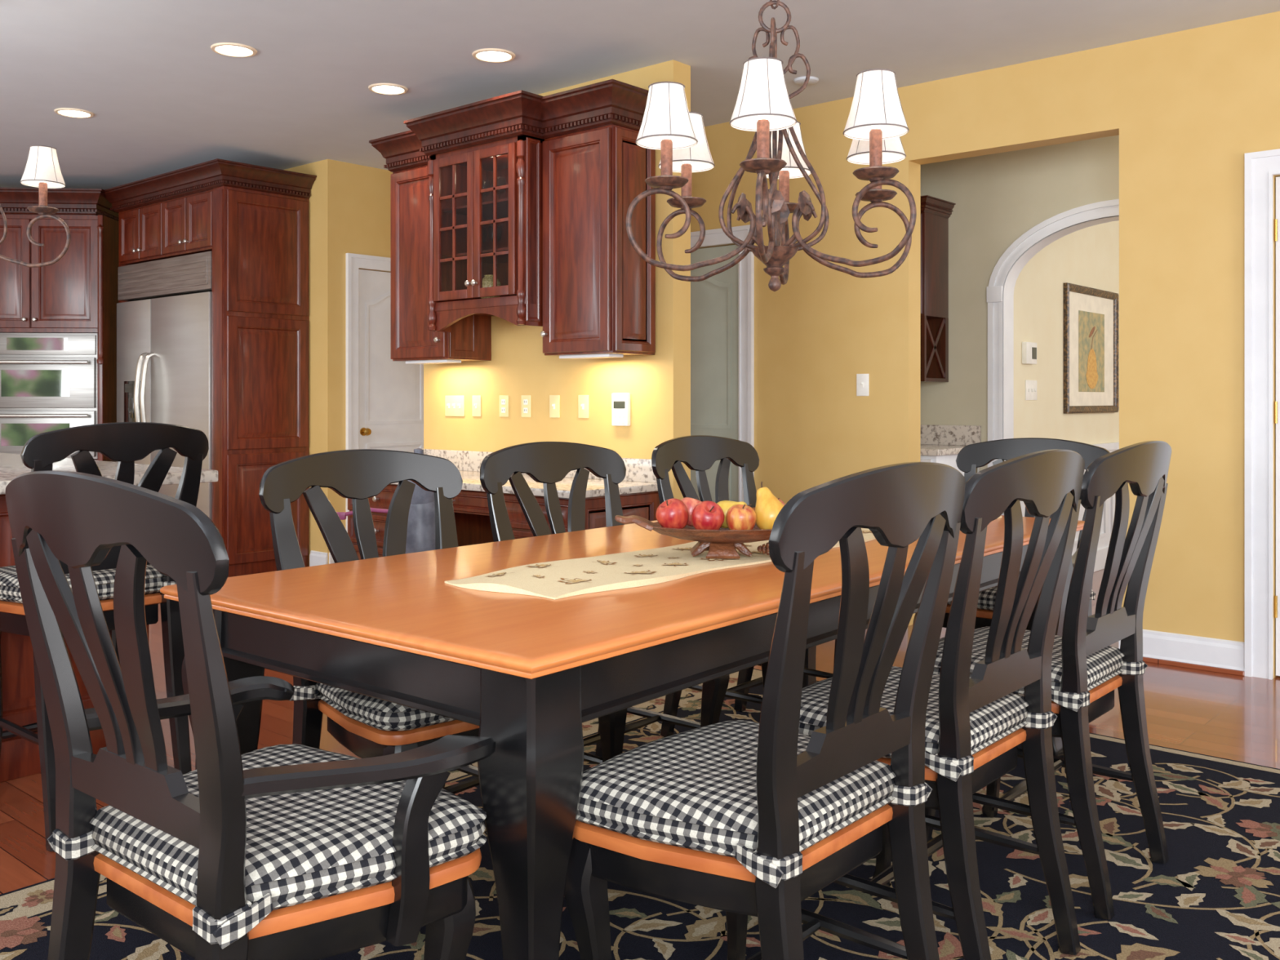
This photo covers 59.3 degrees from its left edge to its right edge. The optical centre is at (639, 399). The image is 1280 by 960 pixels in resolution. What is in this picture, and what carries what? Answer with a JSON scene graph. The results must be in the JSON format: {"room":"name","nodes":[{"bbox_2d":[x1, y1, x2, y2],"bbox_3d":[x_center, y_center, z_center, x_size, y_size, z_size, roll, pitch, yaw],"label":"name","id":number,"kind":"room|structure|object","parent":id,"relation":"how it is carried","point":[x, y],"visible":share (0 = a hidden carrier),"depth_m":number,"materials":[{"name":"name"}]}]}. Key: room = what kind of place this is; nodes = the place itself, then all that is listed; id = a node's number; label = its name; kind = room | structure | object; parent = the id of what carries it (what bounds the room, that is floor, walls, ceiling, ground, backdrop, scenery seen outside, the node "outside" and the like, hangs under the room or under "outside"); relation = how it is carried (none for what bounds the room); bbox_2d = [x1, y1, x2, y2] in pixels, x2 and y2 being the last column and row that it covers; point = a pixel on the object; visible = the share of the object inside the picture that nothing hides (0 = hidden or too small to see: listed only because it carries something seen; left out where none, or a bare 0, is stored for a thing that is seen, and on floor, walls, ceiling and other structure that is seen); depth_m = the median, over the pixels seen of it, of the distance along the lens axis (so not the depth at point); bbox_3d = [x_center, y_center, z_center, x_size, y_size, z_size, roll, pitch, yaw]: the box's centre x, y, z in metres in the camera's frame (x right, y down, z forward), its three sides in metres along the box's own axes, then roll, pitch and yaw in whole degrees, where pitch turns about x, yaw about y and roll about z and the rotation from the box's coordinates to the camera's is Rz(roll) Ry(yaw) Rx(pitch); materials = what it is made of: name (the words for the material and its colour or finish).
{"room":"dining room","nodes":[
{"label":"dining room","id":0,"kind":"room"},
{"bbox_2d":[284,159,344,566],"bbox_3d":[-3.215,-0.224,8.526,3.160,2.740,0.130,0,0,41],"label":"wall","id":1,"kind":"structure","parent":0,"point":[326,199],"depth_m":7.50,"materials":[{"name":"yellow paint"}]},
{"bbox_2d":[309,550,327,566],"bbox_3d":[-2.144,1.079,7.495,0.190,0.135,0.020,0,0,41],"label":"baseboard","id":2,"kind":"structure","parent":1,"relation":"attached to","point":[316,557],"depth_m":7.50,"materials":[{"name":"white paint"}]},
{"bbox_2d":[344,162,392,528],"bbox_3d":[-1.721,-0.224,7.936,0.130,2.740,0.940,0,0,41],"label":"wall","id":3,"kind":"structure","parent":0,"point":[367,189],"depth_m":7.67,"materials":[{"name":"yellow paint"}]},
{"bbox_2d":[328,552,334,564],"bbox_3d":[-2.009,1.079,7.490,0.020,0.135,0.130,0,0,41],"label":"baseboard","id":4,"kind":"structure","parent":3,"relation":"attached to","point":[331,559],"depth_m":7.45,"materials":[{"name":"white paint"}]},
{"bbox_2d":[346,253,391,532],"bbox_3d":[-1.701,0.081,7.838,0.028,2.130,0.800,0,0,41],"label":"trim","id":5,"kind":"structure","parent":3,"relation":"attached to","point":[353,261],"depth_m":7.57,"materials":[{"name":"white paint"}]},
{"bbox_2d":[358,269,423,452],"bbox_3d":[-1.702,0.123,7.866,0.099,2.025,0.650,0,0,41],"label":"door","id":6,"kind":"structure","parent":3,"relation":"in","point":[391,393],"depth_m":7.79,"materials":[{"name":"white paint"}]},
{"bbox_2d":[423,59,690,504],"bbox_3d":[-0.503,-0.224,5.930,1.860,2.740,0.130,0,0,41],"label":"wall","id":7,"kind":"structure","parent":0,"point":[658,385],"depth_m":5.62,"materials":[{"name":"yellow paint"}]},
{"bbox_2d":[368,129,491,364],"bbox_3d":[-1.115,-0.811,6.113,0.646,1.225,0.393,0,0,41],"label":"upper cabinet","id":8,"kind":"object","parent":7,"relation":"attached to","point":[469,340],"visible":0.59,"depth_m":6.04,"materials":[{"name":"brown wood"}]},
{"bbox_2d":[444,395,464,416],"bbox_3d":[-1.042,0.033,6.299,0.164,0.116,0.020,0,0,41],"label":"light switch","id":9,"kind":"object","parent":7,"relation":"attached to","point":[454,405],"visible":1,"depth_m":6.30,"materials":[{"name":"beige plastic"}]},
{"bbox_2d":[403,89,544,332],"bbox_3d":[-0.707,-0.891,5.672,0.880,1.075,0.523,0,0,41],"label":"display cabinet","id":10,"kind":"object","parent":7,"relation":"attached to","point":[485,165],"visible":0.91,"depth_m":5.53,"materials":[{"name":"brown wood"}]},
{"bbox_2d":[442,197,508,219],"bbox_3d":[-0.660,-0.980,5.727,0.666,0.012,0.338,0,0,41],"label":"shelf","id":11,"kind":"object","parent":10,"relation":"attached to","point":[502,204],"depth_m":5.82,"materials":[{"name":"brown wood"}]},
{"bbox_2d":[442,247,508,263],"bbox_3d":[-0.660,-0.740,5.727,0.666,0.012,0.338,0,0,41],"label":"shelf","id":12,"kind":"object","parent":10,"relation":"attached to","point":[503,259],"depth_m":5.83,"materials":[{"name":"brown wood"}]},
{"bbox_2d":[480,275,501,298],"bbox_3d":[-0.777,-0.574,5.843,0.120,0.147,0.118,0,0,41],"label":"ceramic jar","id":13,"kind":"object","parent":10,"relation":"in","point":[487,281],"visible":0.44,"depth_m":5.80,"materials":[{"name":"beige ceramic"}]},
{"bbox_2d":[471,395,481,416],"bbox_3d":[-0.902,0.033,6.177,0.072,0.116,0.020,0,0,41],"label":"light switch","id":14,"kind":"object","parent":7,"relation":"attached to","point":[476,399],"visible":1,"depth_m":6.17,"materials":[{"name":"beige plastic"}]},
{"bbox_2d":[499,395,508,417],"bbox_3d":[-0.731,0.033,6.035,0.072,0.116,0.010,0,0,41],"label":"wall outlet","id":15,"kind":"object","parent":7,"relation":"attached to","point":[504,399],"visible":1,"depth_m":6.03,"materials":[{"name":"beige plastic"}]},
{"bbox_2d":[501,399,505,413],"bbox_3d":[-0.733,0.033,6.033,0.030,0.072,0.004,0,0,41],"label":"socket","id":16,"kind":"object","parent":15,"relation":"attached to","point":[503,401],"depth_m":6.03,"materials":[{"name":"white plastic"}]},
{"bbox_2d":[521,395,531,417],"bbox_3d":[-0.600,0.033,5.922,0.072,0.116,0.010,0,0,41],"label":"wall outlet","id":17,"kind":"object","parent":7,"relation":"attached to","point":[526,399],"visible":1,"depth_m":5.92,"materials":[{"name":"beige plastic"}]},
{"bbox_2d":[523,399,527,413],"bbox_3d":[-0.602,0.033,5.919,0.030,0.072,0.004,0,0,41],"label":"socket","id":18,"kind":"object","parent":17,"relation":"attached to","point":[525,401],"depth_m":5.92,"materials":[{"name":"white plastic"}]},
{"bbox_2d":[423,448,657,482],"bbox_3d":[-0.569,0.336,5.885,1.820,0.110,0.020,0,0,41],"label":"backsplash","id":19,"kind":"structure","parent":7,"relation":"attached to","point":[637,469],"depth_m":6.11,"materials":[{"name":"stone"}]},
{"bbox_2d":[549,395,559,417],"bbox_3d":[-0.443,0.033,5.778,0.072,0.116,0.020,0,0,41],"label":"light switch","id":20,"kind":"object","parent":7,"relation":"attached to","point":[554,400],"visible":1,"depth_m":5.78,"materials":[{"name":"beige plastic"}]},
{"bbox_2d":[577,395,589,417],"bbox_3d":[-0.287,0.033,5.643,0.072,0.116,0.020,0,0,41],"label":"light switch","id":21,"kind":"object","parent":7,"relation":"attached to","point":[583,400],"visible":1,"depth_m":5.64,"materials":[{"name":"beige plastic"}]},
{"bbox_2d":[540,79,655,359],"bbox_3d":[-0.226,-0.811,5.339,0.616,1.225,0.393,0,0,41],"label":"upper cabinet","id":22,"kind":"object","parent":7,"relation":"attached to","point":[599,293],"visible":0.92,"depth_m":5.22,"materials":[{"name":"brown wood"}]},
{"bbox_2d":[611,392,630,426],"bbox_3d":[-0.093,0.046,5.468,0.104,0.160,0.030,0,0,41],"label":"alarm keypad","id":23,"kind":"object","parent":7,"relation":"attached to","point":[620,402],"visible":1,"depth_m":5.45,"materials":[{"name":"white plastic"}]},
{"bbox_2d":[0,0,1279,190],"bbox_3d":[-0.238,-1.644,5.176,12.350,0.100,12.700,0,0,41],"label":"ceiling","id":24,"kind":"structure","parent":0,"point":[161,100],"depth_m":5.15,"materials":[{"name":"paint"}]},
{"bbox_2d":[0,145,71,267],"bbox_3d":[-2.701,-1.034,4.379,0.699,1.116,0.671,0,0,41],"label":"chandelier","id":25,"kind":"object","parent":24,"relation":"hanging from","point":[42,171],"visible":1,"depth_m":4.38,"materials":[{"name":"metal"}]},
{"bbox_2d":[53,107,93,118],"bbox_3d":[-3.137,-1.590,6.238,0.200,0.008,0.200,0,0,41],"label":"recessed light","id":26,"kind":"object","parent":24,"relation":"in","point":[67,112],"visible":1,"depth_m":6.23,"materials":[{"name":"glass"}]},
{"bbox_2d":[210,42,257,57],"bbox_3d":[-1.846,-1.590,5.116,0.200,0.008,0.200,0,0,41],"label":"recessed light","id":27,"kind":"object","parent":24,"relation":"in","point":[228,49],"visible":1,"depth_m":5.11,"materials":[{"name":"paint"}]},
{"bbox_2d":[368,83,408,94],"bbox_3d":[-1.289,-1.590,5.758,0.200,0.008,0.200,0,0,41],"label":"recessed light","id":28,"kind":"object","parent":24,"relation":"in","point":[380,88],"visible":1,"depth_m":5.75,"materials":[{"name":"paint"}]},
{"bbox_2d":[471,48,515,62],"bbox_3d":[-0.675,-1.590,5.198,0.200,0.008,0.200,0,0,41],"label":"recessed light","id":29,"kind":"object","parent":24,"relation":"in","point":[486,55],"visible":1,"depth_m":5.18,"materials":[{"name":"paint"}]},
{"bbox_2d":[626,0,916,291],"bbox_3d":[0.353,-0.938,2.949,0.818,1.308,0.710,0,0,-18],"label":"chandelier","id":30,"kind":"object","parent":24,"relation":"hanging from","point":[876,123],"visible":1,"depth_m":2.84,"materials":[{"name":"metal"}]},
{"bbox_2d":[793,75,818,85],"bbox_3d":[0.828,-1.587,5.601,0.124,0.014,0.124,0,0,41],"label":"smoke detector","id":31,"kind":"object","parent":24,"relation":"attached to","point":[799,81],"visible":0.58,"depth_m":5.58,"materials":[{"name":"paint"}]},
{"bbox_2d":[0,568,1279,894],"bbox_3d":[-0.238,1.196,5.176,12.350,0.100,12.700,0,0,41],"label":"floor","id":32,"kind":"structure","parent":0,"point":[1237,717],"depth_m":3.95,"materials":[{"name":"brown wood"}]},
{"bbox_2d":[0,187,118,462],"bbox_3d":[-4.415,-0.176,8.256,1.150,2.645,0.630,0,0,-4],"label":"tall cabinet","id":33,"kind":"object","parent":32,"relation":"on","point":[77,293],"visible":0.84,"depth_m":8.04,"materials":[{"name":"brown wood"}]},
{"bbox_2d":[0,333,97,458],"bbox_3d":[-4.311,-0.029,8.232,0.825,0.900,0.572,0,0,-4],"label":"double wall oven","id":34,"kind":"object","parent":33,"relation":"in","point":[49,381],"visible":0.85,"depth_m":8.01,"materials":[{"name":"metal"}]},
{"bbox_2d":[0,494,148,782],"bbox_3d":[-2.877,0.706,3.362,1.445,0.880,2.200,0,0,41],"label":"kitchen island","id":35,"kind":"object","parent":32,"relation":"on","point":[20,757],"visible":0.03,"depth_m":3.41,"materials":[{"name":"brown wood"}]},
{"bbox_2d":[0,453,217,494],"bbox_3d":[-2.858,0.245,3.312,1.840,0.039,2.450,0,0,41],"label":"island countertop","id":36,"kind":"structure","parent":35,"relation":"on","point":[11,465],"depth_m":3.63,"materials":[{"name":"stone"}]},
{"bbox_2d":[0,422,208,851],"bbox_3d":[-1.546,0.603,3.146,0.547,1.089,0.493,0,0,41],"label":"bar stool","id":37,"kind":"object","parent":32,"relation":"on","point":[126,443],"visible":0.43,"depth_m":3.03,"materials":[{"name":"black paint"}]},
{"bbox_2d":[0,564,162,603],"bbox_3d":[-1.593,0.505,3.187,0.423,0.075,0.446,0,0,41],"label":"seat cushion","id":38,"kind":"object","parent":37,"relation":"on","point":[10,592],"depth_m":3.05,"materials":[{"name":"fabric"}]},
{"bbox_2d":[116,251,212,520],"bbox_3d":[-3.083,0.091,7.825,1.320,2.110,0.714,0,0,41],"label":"refrigerator","id":39,"kind":"object","parent":32,"relation":"on","point":[164,326],"visible":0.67,"depth_m":7.55,"materials":[{"name":"silver metal"}]},
{"bbox_2d":[104,158,316,577],"bbox_3d":[-3.033,-0.176,7.807,1.698,2.645,0.705,0,0,41],"label":"refrigerator surround","id":40,"kind":"object","parent":32,"relation":"on","point":[253,220],"visible":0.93,"depth_m":7.31,"materials":[{"name":"brown wood"}]},
{"bbox_2d":[336,448,435,553],"bbox_3d":[-0.973,0.668,4.420,0.485,0.954,0.290,0,0,0],"label":"office chair","id":41,"kind":"object","parent":32,"relation":"on","point":[420,535],"visible":0.18,"depth_m":4.40,"materials":[{"name":"grey plastic"}]},
{"bbox_2d":[347,484,659,559],"bbox_3d":[-0.742,0.786,5.645,1.712,0.720,0.609,0,0,41],"label":"base cabinet","id":42,"kind":"object","parent":32,"relation":"on","point":[471,511],"visible":0.25,"depth_m":5.33,"materials":[{"name":"brown wood"}]},
{"bbox_2d":[391,448,657,497],"bbox_3d":[-0.765,0.353,5.659,1.820,0.144,0.618,0,0,41],"label":"countertop","id":43,"kind":"structure","parent":42,"relation":"on","point":[639,477],"depth_m":5.37,"materials":[{"name":"stone"}]},
{"bbox_2d":[0,668,1279,959],"bbox_3d":[0.158,1.139,2.049,3.150,0.013,4.500,0,0,41],"label":"area rug","id":44,"kind":"object","parent":32,"relation":"on","point":[1216,895],"visible":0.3,"depth_m":2.56,"materials":[{"name":"black fabric"}]},
{"bbox_2d":[5,470,495,959],"bbox_3d":[-0.590,0.614,1.696,0.624,1.040,0.564,0,0,39],"label":"armchair","id":45,"kind":"object","parent":44,"relation":"on","point":[293,851],"visible":1,"depth_m":1.55,"materials":[{"name":"black paint"}]},
{"bbox_2d":[89,743,486,910],"bbox_3d":[-0.550,0.645,1.743,0.557,0.075,0.437,0,0,40],"label":"seat cushion","id":46,"kind":"object","parent":45,"relation":"on","point":[332,849],"depth_m":1.59,"materials":[{"name":"fabric"}]},
{"bbox_2d":[258,448,479,794],"bbox_3d":[-0.523,0.630,2.681,0.547,1.009,0.594,0,0,41],"label":"dining chair","id":47,"kind":"object","parent":44,"relation":"on","point":[367,726],"visible":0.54,"depth_m":2.72,"materials":[{"name":"black paint"}]},
{"bbox_2d":[315,682,455,731],"bbox_3d":[-0.476,0.659,2.640,0.423,0.073,0.535,0,0,41],"label":"seat cushion","id":48,"kind":"object","parent":47,"relation":"on","point":[358,712],"depth_m":2.40,"materials":[{"name":"fabric"}]},
{"bbox_2d":[480,441,729,764],"bbox_3d":[-0.089,0.630,3.211,0.547,1.009,0.594,0,0,41],"label":"dining chair","id":49,"kind":"object","parent":44,"relation":"on","point":[547,463],"visible":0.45,"depth_m":3.30,"materials":[{"name":"black paint"}]},
{"bbox_2d":[160,502,1084,959],"bbox_3d":[0.215,0.756,2.941,1.147,0.750,2.521,0,0,41],"label":"dining table","id":50,"kind":"object","parent":44,"relation":"on","point":[528,671],"visible":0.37,"depth_m":1.97,"materials":[{"name":"brown wood"}]},
{"bbox_2d":[444,515,1002,599],"bbox_3d":[0.370,0.372,2.993,0.367,0.018,2.036,0,0,41],"label":"table runner","id":51,"kind":"object","parent":50,"relation":"on","point":[553,580],"visible":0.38,"depth_m":2.43,"materials":[{"name":"beige fabric"}]},
{"bbox_2d":[614,515,772,558],"bbox_3d":[0.172,0.325,2.698,0.465,0.094,0.243,0,0,-3],"label":"fruit bowl","id":52,"kind":"object","parent":51,"relation":"on","point":[722,543],"visible":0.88,"depth_m":2.63,"materials":[{"name":"brown wood"}]},
{"bbox_2d":[655,497,688,528],"bbox_3d":[0.077,0.276,2.689,0.077,0.080,0.079,0,0,41],"label":"apple","id":53,"kind":"object","parent":52,"relation":"on","point":[673,513],"visible":0.9,"depth_m":2.66,"materials":[{"name":"red food"}]},
{"bbox_2d":[680,497,701,526],"bbox_3d":[0.125,0.274,2.753,0.071,0.072,0.073,0,0,41],"label":"apple","id":54,"kind":"object","parent":52,"relation":"on","point":[691,503],"visible":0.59,"depth_m":2.73,"materials":[{"name":"red food"}]},
{"bbox_2d":[691,500,724,529],"bbox_3d":[0.160,0.279,2.664,0.080,0.081,0.078,0,0,41],"label":"apple","id":55,"kind":"object","parent":52,"relation":"on","point":[706,515],"visible":0.93,"depth_m":2.64,"materials":[{"name":"red food"}]},
{"bbox_2d":[652,521,772,543],"bbox_3d":[0.209,0.319,2.700,0.392,0.040,0.243,0,0,-3],"label":"basin","id":56,"kind":"object","parent":52,"relation":"in","point":[722,535],"depth_m":2.61,"materials":[{"name":"brown wood"}]},
{"bbox_2d":[716,500,751,528],"bbox_3d":[0.222,0.280,2.742,0.100,0.068,0.068,0,0,41],"label":"pear","id":57,"kind":"object","parent":52,"relation":"on","point":[725,505],"visible":0.3,"depth_m":2.73,"materials":[{"name":"yellow food"}]},
{"bbox_2d":[725,504,756,529],"bbox_3d":[0.239,0.282,2.663,0.072,0.072,0.072,0,0,41],"label":"apple","id":58,"kind":"object","parent":52,"relation":"on","point":[739,517],"visible":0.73,"depth_m":2.64,"materials":[{"name":"food"}]},
{"bbox_2d":[755,481,783,529],"bbox_3d":[0.314,0.257,2.688,0.081,0.122,0.082,0,0,41],"label":"pear","id":59,"kind":"object","parent":52,"relation":"in","point":[767,508],"visible":0.64,"depth_m":2.67,"materials":[{"name":"yellow food"}]},
{"bbox_2d":[757,542,768,555],"bbox_3d":[0.322,0.355,2.680,0.084,0.038,0.039,0,0,-2],"label":"pine cone","id":60,"kind":"object","parent":51,"relation":"on","point":[764,548],"visible":0.27,"depth_m":2.67,"materials":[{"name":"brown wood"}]},
{"bbox_2d":[651,435,836,737],"bbox_3d":[0.396,0.630,3.803,0.547,1.009,0.594,0,0,41],"label":"dining chair","id":61,"kind":"object","parent":44,"relation":"on","point":[699,453],"visible":0.33,"depth_m":3.93,"materials":[{"name":"black paint"}]},
{"bbox_2d":[564,462,965,959],"bbox_3d":[0.209,0.614,1.866,0.547,1.040,0.560,0,0,41],"label":"dining chair","id":62,"kind":"object","parent":44,"relation":"on","point":[741,819],"visible":1,"depth_m":1.74,"materials":[{"name":"black paint"}]},
{"bbox_2d":[576,720,895,857],"bbox_3d":[0.162,0.645,1.907,0.423,0.075,0.505,0,0,41],"label":"seat cushion","id":63,"kind":"object","parent":62,"relation":"on","point":[691,793],"depth_m":1.77,"materials":[{"name":"fabric"}]},
{"bbox_2d":[798,448,1084,959],"bbox_3d":[0.586,0.614,2.307,0.547,1.040,0.560,0,0,41],"label":"dining chair","id":64,"kind":"object","parent":44,"relation":"on","point":[975,727],"visible":0.67,"depth_m":2.15,"materials":[{"name":"black paint"}]},
{"bbox_2d":[798,666,1028,758],"bbox_3d":[0.539,0.645,2.348,0.423,0.075,0.505,0,0,41],"label":"seat cushion","id":65,"kind":"object","parent":64,"relation":"on","point":[998,724],"depth_m":2.23,"materials":[{"name":"fabric"}]},
{"bbox_2d":[912,437,1110,630],"bbox_3d":[1.303,0.637,3.984,0.624,0.993,0.564,0,0,41],"label":"armchair","id":66,"kind":"object","parent":44,"relation":"on","point":[971,457],"visible":0.16,"depth_m":4.16,"materials":[{"name":"black paint"}]},
{"bbox_2d":[946,586,997,610],"bbox_3d":[1.262,0.667,3.937,0.557,0.072,0.437,0,0,41],"label":"seat cushion","id":67,"kind":"object","parent":66,"relation":"on","point":[986,601],"depth_m":3.76,"materials":[{"name":"fabric"}]},
{"bbox_2d":[924,440,1171,919],"bbox_3d":[0.979,0.614,2.760,0.547,1.040,0.560,0,0,41],"label":"dining chair","id":68,"kind":"object","parent":44,"relation":"on","point":[1086,670],"visible":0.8,"depth_m":2.59,"materials":[{"name":"black paint"}]},
{"bbox_2d":[933,626,1124,696],"bbox_3d":[0.932,0.645,2.800,0.423,0.075,0.505,0,0,41],"label":"seat cushion","id":69,"kind":"object","parent":68,"relation":"on","point":[1105,667],"depth_m":2.69,"materials":[{"name":"fabric"}]},
{"bbox_2d":[920,453,979,475],"bbox_3d":[1.425,0.721,6.471,0.860,0.850,0.558,0,0,41],"label":"base cabinet","id":70,"kind":"object","parent":32,"relation":"on","point":[948,460],"visible":0.06,"depth_m":6.07,"materials":[{"name":"white paint"}]},
{"bbox_2d":[920,424,981,455],"bbox_3d":[1.430,0.221,6.454,0.890,0.149,0.578,0,0,41],"label":"countertop","id":71,"kind":"structure","parent":70,"relation":"on","point":[935,440],"depth_m":6.46,"materials":[{"name":"stone"}]},
{"bbox_2d":[690,11,1279,678],"bbox_3d":[2.005,-0.224,5.233,9.040,2.740,0.130,0,0,41],"label":"wall","id":72,"kind":"structure","parent":0,"point":[1185,108],"depth_m":5.02,"materials":[{"name":"yellow paint"}]},
{"bbox_2d":[690,244,738,502],"bbox_3d":[0.276,0.123,6.658,0.790,2.025,0.099,0,0,41],"label":"door","id":73,"kind":"structure","parent":72,"relation":"in","point":[714,300],"depth_m":6.53,"materials":[{"name":"paint"}]},
{"bbox_2d":[690,224,754,502],"bbox_3d":[0.263,0.081,6.643,0.980,2.130,0.028,0,0,41],"label":"trim","id":74,"kind":"structure","parent":72,"relation":"attached to","point":[716,237],"depth_m":6.35,"materials":[{"name":"white paint"}]},
{"bbox_2d":[856,373,869,395],"bbox_3d":[1.159,-0.079,5.869,0.072,0.116,0.020,0,0,41],"label":"light switch","id":75,"kind":"object","parent":72,"relation":"attached to","point":[862,380],"visible":1,"depth_m":5.87,"materials":[{"name":"white plastic"}]},
{"bbox_2d":[1118,629,1244,671],"bbox_3d":[1.956,1.079,5.177,9.040,0.135,0.020,0,0,41],"label":"baseboard","id":76,"kind":"structure","parent":72,"relation":"attached to","point":[1209,651],"depth_m":4.81,"materials":[{"name":"white paint"}]},
{"bbox_2d":[1142,656,1244,675],"bbox_3d":[2.316,1.136,4.839,0.513,0.020,0.015,0,0,41],"label":"trim","id":77,"kind":"structure","parent":72,"relation":"attached to","point":[1155,660],"depth_m":4.79,"materials":[{"name":"brown wood"}]},
{"bbox_2d":[1244,148,1279,679],"bbox_3d":[2.904,0.061,4.347,1.020,2.170,0.028,0,0,41],"label":"trim","id":78,"kind":"structure","parent":72,"relation":"attached to","point":[1260,167],"depth_m":4.64,"materials":[{"name":"white paint"}]},
{"bbox_2d":[1274,176,1279,675],"bbox_3d":[2.916,0.108,4.363,0.814,2.055,0.099,0,0,41],"label":"door","id":79,"kind":"structure","parent":72,"relation":"in","point":[1277,221],"depth_m":4.63,"materials":[{"name":"white paint"}]},
{"bbox_2d":[920,134,1119,471],"bbox_3d":[3.601,-0.224,5.019,6.350,2.740,0.100,0,0,41],"label":"wall","id":80,"kind":"structure","parent":0,"point":[998,197],"depth_m":6.39,"materials":[{"name":"beige paint"}]},
{"bbox_2d":[920,195,955,382],"bbox_3d":[1.421,-0.619,6.611,0.760,1.030,0.353,0,0,41],"label":"upper cabinet","id":81,"kind":"object","parent":80,"relation":"attached to","point":[935,212],"visible":0.27,"depth_m":6.40,"materials":[{"name":"brown wood"}]},
{"bbox_2d":[986,199,1119,515],"bbox_3d":[2.535,0.049,5.930,1.415,2.195,0.153,0,0,41],"label":"trim","id":82,"kind":"structure","parent":80,"relation":"attached to","point":[1004,276],"depth_m":6.29,"materials":[{"name":"white paint"}]},
{"bbox_2d":[1013,220,1119,444],"bbox_3d":[3.261,-0.224,7.898,0.120,2.740,3.800,0,0,41],"label":"wall","id":83,"kind":"structure","parent":0,"point":[1089,256],"depth_m":7.03,"materials":[{"name":"beige paint"}]},
{"bbox_2d":[1022,342,1036,364],"bbox_3d":[2.321,-0.279,6.701,0.033,0.130,0.160,0,0,41],"label":"thermostat","id":84,"kind":"object","parent":83,"relation":"attached to","point":[1028,348],"visible":1,"depth_m":6.66,"materials":[{"name":"white plastic"}]},
{"bbox_2d":[1025,380,1036,399],"bbox_3d":[2.352,-0.059,6.747,0.016,0.120,0.170,0,0,41],"label":"light switch","id":85,"kind":"object","parent":83,"relation":"attached to","point":[1030,385],"visible":1,"depth_m":6.74,"materials":[{"name":"white plastic"}]},
{"bbox_2d":[1020,441,1119,572],"bbox_3d":[3.326,0.721,7.854,0.035,0.850,3.780,0,0,41],"label":"trim","id":86,"kind":"structure","parent":83,"relation":"attached to","point":[1108,517],"depth_m":7.66,"materials":[{"name":"white paint"}]},
{"bbox_2d":[1063,282,1118,413],"bbox_3d":[3.018,-0.329,7.500,0.033,0.830,0.960,0,0,41],"label":"framed painting","id":87,"kind":"object","parent":83,"relation":"attached to","point":[1091,315],"visible":1,"depth_m":7.47,"materials":[{"name":"paper"}]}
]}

